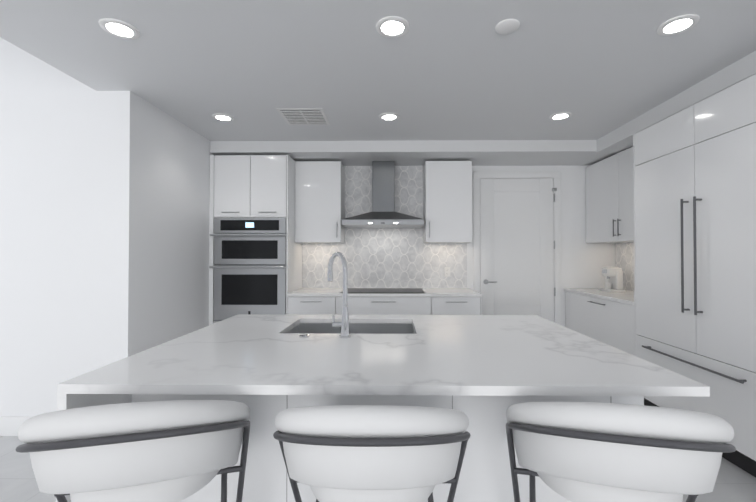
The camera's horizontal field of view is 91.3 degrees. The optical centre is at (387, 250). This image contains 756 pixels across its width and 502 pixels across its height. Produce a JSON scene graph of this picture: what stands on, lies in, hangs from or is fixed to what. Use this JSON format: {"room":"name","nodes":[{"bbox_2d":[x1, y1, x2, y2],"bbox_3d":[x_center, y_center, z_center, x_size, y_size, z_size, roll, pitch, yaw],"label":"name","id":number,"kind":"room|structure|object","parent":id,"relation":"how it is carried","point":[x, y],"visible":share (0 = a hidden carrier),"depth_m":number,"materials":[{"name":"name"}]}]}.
{"room":"kitchen","nodes":[
{"label":"kitchen","id":0,"kind":"room"},
{"bbox_2d":[0,37,113,416],"bbox_3d":[-4.015,-0.170,2.803,3.980,3.050,0.120,0,-1,1],"label":"wall","id":1,"kind":"structure","parent":0,"point":[56,185],"depth_m":2.73,"materials":[{"name":"white paint"}]},
{"bbox_2d":[0,416,31,435],"bbox_3d":[-3.956,1.284,2.718,4.100,0.140,0.015,0,-1,1],"label":"baseboard","id":2,"kind":"structure","parent":1,"relation":"attached to","point":[10,425],"depth_m":2.70,"materials":[{"name":"white paint"}]},
{"bbox_2d":[112,91,213,362],"bbox_3d":[-1.956,-0.160,3.635,0.120,3.050,1.830,0,-1,1],"label":"wall","id":3,"kind":"structure","parent":0,"point":[160,260],"depth_m":3.04,"materials":[{"name":"white paint"}]},
{"bbox_2d":[0,436,755,501],"bbox_3d":[-1.587,1.381,0.718,8.880,0.100,7.860,0,-1,1],"label":"floor","id":4,"kind":"structure","parent":0,"point":[733,483],"depth_m":2.15,"materials":[{"name":"tile"}]},
{"bbox_2d":[15,400,249,501],"bbox_3d":[-0.699,0.848,1.087,0.560,0.984,0.568,0,-1,-14],"label":"stool","id":5,"kind":"object","parent":4,"relation":"on","point":[166,451],"visible":1,"depth_m":0.87,"materials":[{"name":"white leather"}]},
{"bbox_2d":[209,155,304,324],"bbox_3d":[-1.468,0.176,4.212,0.834,2.390,0.633,0,-1,1],"label":"tall cabinet","id":6,"kind":"object","parent":4,"relation":"on","point":[269,215],"depth_m":3.90,"materials":[{"name":"white"}]},
{"bbox_2d":[209,218,285,320],"bbox_3d":[-1.454,0.198,4.114,0.786,1.095,0.573,0,-1,1],"label":"oven","id":7,"kind":"object","parent":6,"relation":"in","point":[247,267],"depth_m":3.90,"materials":[{"name":"silver metal"}]},
{"bbox_2d":[289,291,340,314],"bbox_3d":[-0.797,0.926,4.199,0.504,0.890,0.627,0,-1,1],"label":"base cabinet","id":8,"kind":"object","parent":4,"relation":"on","point":[301,302],"depth_m":3.89,"materials":[{"name":"white"}]},
{"bbox_2d":[273,405,470,501],"bbox_3d":[-0.043,0.848,1.088,0.560,0.984,0.568,0,-1,1],"label":"stool","id":9,"kind":"object","parent":4,"relation":"on","point":[362,453],"visible":1,"depth_m":0.86,"materials":[{"name":"white leather"}]},
{"bbox_2d":[56,315,709,501],"bbox_3d":[-0.018,0.899,1.817,2.015,0.890,1.360,0,-1,1],"label":"kitchen island","id":10,"kind":"object","parent":4,"relation":"on","point":[483,373],"depth_m":1.42,"materials":[{"name":"stone"}]},
{"bbox_2d":[327,251,350,337],"bbox_3d":[-0.251,0.213,1.885,0.142,0.422,0.184,0,-1,1],"label":"faucet","id":11,"kind":"object","parent":10,"relation":"on","point":[344,324],"depth_m":1.81,"materials":[{"name":"silver metal"}]},
{"bbox_2d":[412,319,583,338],"bbox_3d":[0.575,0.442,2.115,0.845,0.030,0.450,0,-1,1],"label":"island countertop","id":12,"kind":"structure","parent":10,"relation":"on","point":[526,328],"depth_m":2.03,"materials":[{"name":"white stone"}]},
{"bbox_2d":[287,323,414,333],"bbox_3d":[-0.204,0.574,2.122,0.735,0.234,0.470,0,-1,1],"label":"sink","id":13,"kind":"object","parent":12,"relation":"in","point":[321,328],"depth_m":2.35,"materials":[{"name":"grey metal"}]},
{"bbox_2d":[337,291,432,314],"bbox_3d":[-0.039,0.926,4.191,1.012,0.890,0.627,0,-1,1],"label":"base cabinet","id":14,"kind":"object","parent":4,"relation":"on","point":[359,302],"depth_m":3.88,"materials":[{"name":"white"}]},
{"bbox_2d":[340,288,424,292],"bbox_3d":[-0.050,0.448,4.182,0.910,0.006,0.520,0,-1,1],"label":"cooktop","id":15,"kind":"object","parent":14,"relation":"in","point":[350,290],"depth_m":4.16,"materials":[{"name":"black glass"}]},
{"bbox_2d":[433,291,481,314],"bbox_3d":[0.728,0.926,4.182,0.523,0.890,0.627,0,-1,1],"label":"base cabinet","id":16,"kind":"object","parent":4,"relation":"on","point":[444,302],"depth_m":3.87,"materials":[{"name":"white wood"}]},
{"bbox_2d":[506,402,735,501],"bbox_3d":[0.637,0.848,1.082,0.560,0.984,0.568,0,-1,13],"label":"stool","id":17,"kind":"object","parent":4,"relation":"on","point":[590,452],"visible":1,"depth_m":0.86,"materials":[{"name":"white leather"}]},
{"bbox_2d":[564,74,755,477],"bbox_3d":[2.401,0.151,2.024,0.673,2.390,4.930,0,-1,1],"label":"tall cabinet","id":18,"kind":"object","parent":4,"relation":"on","point":[673,198],"visible":1,"depth_m":2.59,"materials":[{"name":"white"}]},
{"bbox_2d":[0,0,755,140],"bbox_3d":[0.338,-1.514,0.730,5.030,0.610,7.860,0,-1,1],"label":"ceiling","id":19,"kind":"structure","parent":0,"point":[457,69],"depth_m":2.29,"materials":[{"name":"white paint"}]},
{"bbox_2d":[99,18,139,38],"bbox_3d":[-1.438,-1.189,1.983,0.180,0.011,0.180,0,-1,1],"label":"recessed light","id":20,"kind":"object","parent":19,"relation":"in","point":[119,28],"visible":1,"depth_m":1.98,"materials":[{"name":"white"}]},
{"bbox_2d":[212,113,233,121],"bbox_3d":[-1.450,-1.174,3.256,0.180,0.011,0.180,0,-1,1],"label":"recessed light","id":21,"kind":"object","parent":19,"relation":"in","point":[222,117],"visible":1,"depth_m":3.25,"materials":[{"name":"white"}]},
{"bbox_2d":[276,108,329,124],"bbox_3d":[-0.730,-1.173,3.248,0.390,0.012,0.390,0,-1,1],"label":"ceiling vent","id":22,"kind":"object","parent":19,"relation":"in","point":[303,116],"visible":1,"depth_m":3.21,"materials":[{"name":"white metal"}]},
{"bbox_2d":[379,113,398,120],"bbox_3d":[0.013,-1.174,3.240,0.180,0.011,0.180,0,-1,1],"label":"recessed light","id":23,"kind":"object","parent":19,"relation":"in","point":[389,116],"visible":1,"depth_m":3.23,"materials":[{"name":"white"}]},
{"bbox_2d":[376,16,408,37],"bbox_3d":[0.026,-1.189,1.967,0.180,0.011,0.180,0,-1,1],"label":"recessed light","id":24,"kind":"object","parent":19,"relation":"in","point":[392,26],"visible":1,"depth_m":1.96,"materials":[{"name":"white"}]},
{"bbox_2d":[495,19,519,33],"bbox_3d":[0.636,-1.189,1.960,0.124,0.012,0.124,0,-1,1],"label":"smoke detector","id":25,"kind":"object","parent":19,"relation":"attached to","point":[507,26],"visible":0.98,"depth_m":1.95,"materials":[{"name":"white plastic"}]},
{"bbox_2d":[549,112,571,119],"bbox_3d":[1.510,-1.175,3.224,0.180,0.011,0.180,0,-1,1],"label":"recessed light","id":26,"kind":"object","parent":19,"relation":"in","point":[560,116],"visible":1,"depth_m":3.21,"materials":[{"name":"white"}]},
{"bbox_2d":[597,51,755,152],"bbox_3d":[2.449,-1.146,0.333,0.560,0.135,7.120,0,-1,1],"label":"ceiling soffit","id":27,"kind":"object","parent":19,"relation":"attached to","point":[619,139],"depth_m":2.78,"materials":[{"name":"white paint"}]},
{"bbox_2d":[656,14,699,35],"bbox_3d":[1.532,-1.189,1.951,0.180,0.011,0.180,0,-1,1],"label":"recessed light","id":28,"kind":"object","parent":19,"relation":"in","point":[678,24],"visible":1,"depth_m":1.94,"materials":[{"name":"white"}]},
{"bbox_2d":[210,140,616,165],"bbox_3d":[0.441,-1.109,4.225,4.660,0.120,0.620,0,-1,1],"label":"ceiling soffit","id":29,"kind":"structure","parent":0,"point":[504,153],"depth_m":3.94,"materials":[{"name":"white paint"}]},
{"bbox_2d":[467,165,614,326],"bbox_3d":[0.445,-0.149,4.584,4.900,3.050,0.120,0,-1,1],"label":"wall","id":30,"kind":"structure","parent":0,"point":[583,263],"depth_m":4.50,"materials":[{"name":"white paint"}]},
{"bbox_2d":[297,161,344,242],"bbox_3d":[-0.788,-0.557,4.356,0.520,0.920,0.347,0,-1,1],"label":"upper cabinet","id":31,"kind":"object","parent":30,"relation":"attached to","point":[320,184],"depth_m":4.18,"materials":[{"name":"white"}]},
{"bbox_2d":[342,161,423,227],"bbox_3d":[-0.049,-0.664,4.274,0.900,0.763,0.501,0,-1,1],"label":"range hood","id":32,"kind":"object","parent":30,"relation":"attached to","point":[383,214],"visible":1,"depth_m":4.28,"materials":[{"name":"silver metal"}]},
{"bbox_2d":[302,166,466,287],"bbox_3d":[-0.043,-0.285,4.527,2.025,1.520,0.008,0,-1,1],"label":"backsplash","id":33,"kind":"structure","parent":30,"relation":"attached to","point":[391,258],"depth_m":4.52,"materials":[{"name":"white tile"}]},
{"bbox_2d":[444,267,449,276],"bbox_3d":[0.729,0.255,4.504,0.070,0.116,0.008,0,-1,1],"label":"electrical outlet","id":34,"kind":"object","parent":33,"relation":"attached to","point":[446,271],"visible":1,"depth_m":4.50,"materials":[{"name":"white plastic"}]},
{"bbox_2d":[423,161,471,242],"bbox_3d":[0.694,-0.557,4.340,0.524,0.920,0.347,0,-1,1],"label":"upper cabinet","id":35,"kind":"object","parent":30,"relation":"attached to","point":[447,185],"depth_m":4.17,"materials":[{"name":"white"}]},
{"bbox_2d":[473,171,560,324],"bbox_3d":[1.574,0.202,4.466,1.060,2.345,0.079,0,-1,1],"label":"door","id":36,"kind":"structure","parent":30,"relation":"in","point":[516,242],"depth_m":4.50,"materials":[{"name":"white paint"}]},
{"bbox_3d":[2.792,-0.195,0.628,0.120,3.050,7.740,0,-1,1],"label":"wall","id":37,"kind":"structure","parent":0,"visible":0},
{"bbox_2d":[615,242,633,290],"bbox_3d":[2.763,0.172,3.845,0.008,0.590,1.281,0,-1,1],"label":"backsplash","id":38,"kind":"structure","parent":37,"relation":"attached to","point":[624,256],"depth_m":4.27,"materials":[{"name":"white tile"}]}
]}

